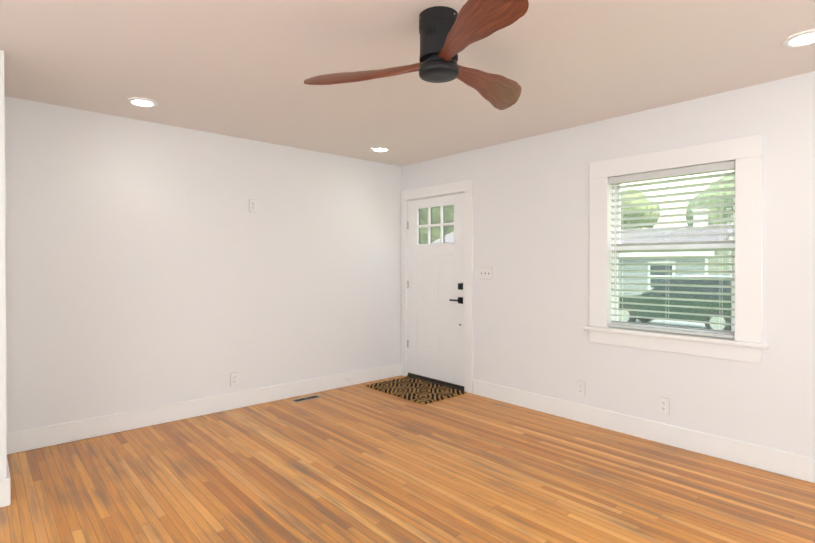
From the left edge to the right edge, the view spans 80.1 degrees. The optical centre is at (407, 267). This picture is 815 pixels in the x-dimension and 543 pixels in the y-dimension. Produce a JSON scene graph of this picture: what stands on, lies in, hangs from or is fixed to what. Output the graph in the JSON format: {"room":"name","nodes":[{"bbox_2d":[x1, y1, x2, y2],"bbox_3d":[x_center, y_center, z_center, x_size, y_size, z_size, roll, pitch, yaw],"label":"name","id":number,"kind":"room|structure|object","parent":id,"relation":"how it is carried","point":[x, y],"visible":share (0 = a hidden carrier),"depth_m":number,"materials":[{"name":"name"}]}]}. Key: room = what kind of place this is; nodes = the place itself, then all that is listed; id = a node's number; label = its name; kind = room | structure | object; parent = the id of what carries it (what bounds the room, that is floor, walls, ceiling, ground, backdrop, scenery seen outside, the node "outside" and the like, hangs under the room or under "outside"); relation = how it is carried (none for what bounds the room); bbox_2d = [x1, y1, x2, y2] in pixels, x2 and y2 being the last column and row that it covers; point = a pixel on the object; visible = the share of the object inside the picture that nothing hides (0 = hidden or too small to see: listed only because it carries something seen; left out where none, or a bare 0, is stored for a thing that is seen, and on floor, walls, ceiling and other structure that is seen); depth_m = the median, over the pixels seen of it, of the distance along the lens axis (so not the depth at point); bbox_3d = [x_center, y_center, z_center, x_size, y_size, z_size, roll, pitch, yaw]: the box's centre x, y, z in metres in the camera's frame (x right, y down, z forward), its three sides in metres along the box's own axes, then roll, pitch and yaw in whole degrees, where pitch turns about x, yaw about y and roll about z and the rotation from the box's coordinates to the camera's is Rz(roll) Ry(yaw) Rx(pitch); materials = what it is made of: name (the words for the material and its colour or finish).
{"room":"empty living room","nodes":[
{"label":"empty living room","id":0,"kind":"room"},
{"bbox_2d":[0,50,6,479],"bbox_3d":[-3.302,0.064,2.418,1.960,2.500,1.080,0,1,-42],"label":"wall","id":1,"kind":"structure","parent":0,"point":[3,465],"depth_m":2.66,"materials":[{"name":"paint"}]},
{"bbox_2d":[0,471,10,507],"bbox_3d":[-2.865,1.241,2.081,1.796,0.150,0.024,0,1,-42],"label":"baseboard","id":2,"kind":"structure","parent":1,"relation":"attached to","point":[5,484],"depth_m":2.66,"materials":[{"name":"paint"}]},
{"bbox_2d":[6,433,11,474],"bbox_3d":[-2.510,1.235,3.022,0.016,0.150,0.900,0,1,-42],"label":"baseboard","id":3,"kind":"structure","parent":1,"relation":"attached to","point":[8,445],"depth_m":3.38,"materials":[{"name":"paint"}]},
{"bbox_2d":[4,96,401,432],"bbox_3d":[-1.442,0.049,4.691,3.840,2.500,0.150,0,1,-42],"label":"wall","id":4,"kind":"structure","parent":0,"point":[149,264],"depth_m":4.13,"materials":[{"name":"paint"}]},
{"bbox_2d":[8,363,400,453],"bbox_3d":[-1.442,1.224,4.585,3.690,0.150,0.020,0,1,-42],"label":"baseboard","id":5,"kind":"structure","parent":4,"relation":"attached to","point":[45,436],"depth_m":4.14,"materials":[{"name":"paint"}]},
{"bbox_2d":[230,372,237,385],"bbox_3d":[-1.591,1.030,4.458,0.075,0.119,0.011,0,1,-42],"label":"electrical outlet","id":6,"kind":"object","parent":4,"relation":"attached to","point":[233,379],"visible":1,"depth_m":4.45,"materials":[{"name":"white plastic"}]},
{"bbox_2d":[249,199,256,211],"bbox_3d":[-1.456,-0.581,4.566,0.075,0.119,0.011,0,1,-42],"label":"electrical outlet","id":7,"kind":"object","parent":4,"relation":"attached to","point":[252,205],"visible":1,"depth_m":4.56,"materials":[{"name":"white plastic"}]},
{"bbox_2d":[0,375,814,542],"bbox_3d":[0.032,1.370,1.562,5.800,0.100,6.800,0,1,-42],"label":"floor","id":8,"kind":"structure","parent":0,"point":[359,463],"depth_m":2.94,"materials":[{"name":"brown wood"}]},
{"bbox_2d":[290,395,321,402],"bbox_3d":[-0.998,1.295,4.786,0.305,0.005,0.118,0,1,-42],"label":"floor vent","id":9,"kind":"object","parent":8,"relation":"in","point":[297,400],"visible":1,"depth_m":4.78,"materials":[{"name":"silver metal"}]},
{"bbox_2d":[365,377,465,404],"bbox_3d":[0.075,1.284,5.129,0.616,0.022,0.918,0,1,-42],"label":"doormat","id":10,"kind":"object","parent":8,"relation":"on","point":[417,390],"visible":1,"depth_m":5.05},
{"bbox_2d":[0,0,814,165],"bbox_3d":[0.032,-1.230,1.545,5.800,0.100,6.800,0,1,-42],"label":"ceiling","id":11,"kind":"structure","parent":0,"point":[244,69],"depth_m":2.82,"materials":[{"name":"paint"}]},
{"bbox_2d":[127,98,156,107],"bbox_3d":[-1.913,-1.188,3.495,0.192,0.010,0.192,0,1,-42],"label":"recessed light","id":12,"kind":"object","parent":11,"relation":"in","point":[143,102],"visible":1,"depth_m":3.48,"materials":[{"name":"white plastic"}]},
{"bbox_2d":[371,147,389,151],"bbox_3d":[-0.277,-1.197,4.921,0.192,0.010,0.192,0,1,-42],"label":"recessed light","id":13,"kind":"object","parent":11,"relation":"in","point":[380,149],"visible":0.98,"depth_m":4.91,"materials":[{"name":"white plastic"}]},
{"bbox_2d":[304,0,528,109],"bbox_3d":[0.273,-1.043,2.363,1.100,0.286,1.241,0,1,-42],"label":"ceiling fan","id":14,"kind":"object","parent":11,"relation":"hanging from","point":[448,35],"visible":1,"depth_m":2.21,"materials":[{"name":"brown wood"}]},
{"bbox_2d":[783,29,814,47],"bbox_3d":[2.058,-1.181,2.501,0.192,0.010,0.192,0,1,-42],"label":"recessed light","id":15,"kind":"object","parent":11,"relation":"in","point":[804,38],"visible":1,"depth_m":2.51,"materials":[{"name":"white plastic"}]},
{"bbox_2d":[402,71,814,457],"bbox_3d":[2.145,0.057,3.429,0.150,2.500,6.500,0,1,-42],"label":"wall","id":16,"kind":"structure","parent":0,"point":[531,202],"depth_m":3.78,"materials":[{"name":"paint"}]},
{"bbox_2d":[407,193,463,388],"bbox_3d":[0.299,0.247,5.401,0.097,2.063,0.909,0,1,-42],"label":"door","id":17,"kind":"structure","parent":16,"relation":"in","point":[435,340],"depth_m":5.38,"materials":[{"name":"paint"}]},
{"bbox_2d":[401,179,472,393],"bbox_3d":[0.354,0.192,5.430,0.172,2.203,1.112,0,1,-42],"label":"door frame","id":18,"kind":"structure","parent":16,"relation":"attached to","point":[465,187],"depth_m":5.08,"materials":[{"name":"paint"}]},
{"bbox_2d":[479,267,491,278],"bbox_3d":[0.775,0.058,4.846,0.018,0.119,0.168,0,1,-42],"label":"switch plate","id":19,"kind":"object","parent":16,"relation":"attached to","point":[485,272],"visible":1,"depth_m":4.84,"materials":[{"name":"white plastic"}]},
{"bbox_2d":[577,381,584,395],"bbox_3d":[1.461,1.023,4.085,0.011,0.119,0.075,0,1,-42],"label":"electrical outlet","id":20,"kind":"object","parent":16,"relation":"attached to","point":[580,388],"visible":1,"depth_m":4.08,"materials":[{"name":"white plastic"}]},
{"bbox_2d":[473,379,814,482],"bbox_3d":[2.447,1.235,2.969,0.020,0.150,5.340,0,1,-42],"label":"baseboard","id":21,"kind":"structure","parent":16,"relation":"attached to","point":[793,465],"depth_m":3.57,"materials":[{"name":"paint"}]},
{"bbox_2d":[659,397,668,414],"bbox_3d":[1.899,1.026,3.591,0.011,0.119,0.075,0,1,-42],"label":"electrical outlet","id":22,"kind":"object","parent":16,"relation":"attached to","point":[663,405],"visible":1,"depth_m":3.58,"materials":[{"name":"white plastic"}]},
{"bbox_2d":[583,134,768,363],"bbox_3d":[1.943,-0.122,3.609,0.212,1.485,1.250,0,1,-42],"label":"window","id":23,"kind":"structure","parent":16,"relation":"in","point":[746,344],"depth_m":3.47,"materials":[{"name":"paint"}]},
{"bbox_2d":[609,160,734,338],"bbox_3d":[1.930,-0.121,3.597,0.070,1.202,0.868,0,1,-42],"label":"window blind","id":24,"kind":"object","parent":23,"relation":"attached to","point":[720,167],"visible":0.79,"depth_m":3.56,"materials":[{"name":"white plastic"}]},
{"label":"outside","id":25,"kind":"structure","parent":0,"visible":0},
{"bbox_2d":[635,319,705,328],"bbox_3d":[41.234,2.044,42.483,109.550,0.200,140.000,0,1,-42],"label":"ground","id":26,"kind":"structure","parent":25,"point":[666,322],"depth_m":18.21,"materials":[{"name":"white"}]},
{"bbox_2d":[421,206,453,243],"bbox_3d":[0.972,-4.471,32.546,8.444,12.944,9.189,0,1,-42],"label":"tree","id":27,"kind":"object","parent":26,"relation":"on","point":[449,210],"depth_m":30.17,"materials":[{"name":"green plant"}]},
{"bbox_2d":[432,231,453,242],"bbox_3d":[4.896,-0.121,20.176,7.260,4.410,4.400,0,1,-42],"label":"garage","id":28,"kind":"structure","parent":26,"relation":"on","point":[449,238],"depth_m":19.55,"materials":[{"name":"white"}]},
{"bbox_2d":[621,189,659,228],"bbox_3d":[20.765,-2.590,45.322,4.940,9.010,4.264,0,1,-42],"label":"tree","id":29,"kind":"object","parent":26,"relation":"on","point":[638,214],"depth_m":43.61,"materials":[{"name":"green plant"}]},
{"bbox_2d":[620,275,731,330],"bbox_3d":[9.482,1.190,16.901,2.000,1.822,4.840,0,1,-42],"label":"suv","id":30,"kind":"object","parent":26,"relation":"on","point":[674,302],"depth_m":15.92,"materials":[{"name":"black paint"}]},
{"bbox_2d":[619,209,732,295],"bbox_3d":[13.608,-0.479,27.305,7.760,5.030,8.700,0,1,-42],"label":"neighbor house","id":31,"kind":"structure","parent":26,"relation":"on","point":[689,239],"depth_m":24.05,"materials":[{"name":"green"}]},
{"bbox_2d":[685,176,732,225],"bbox_3d":[28.048,-3.070,41.909,7.023,10.015,7.041,0,1,-42],"label":"tree","id":32,"kind":"object","parent":26,"relation":"on","point":[729,215],"depth_m":40.25,"materials":[{"name":"green plant"}]}
]}

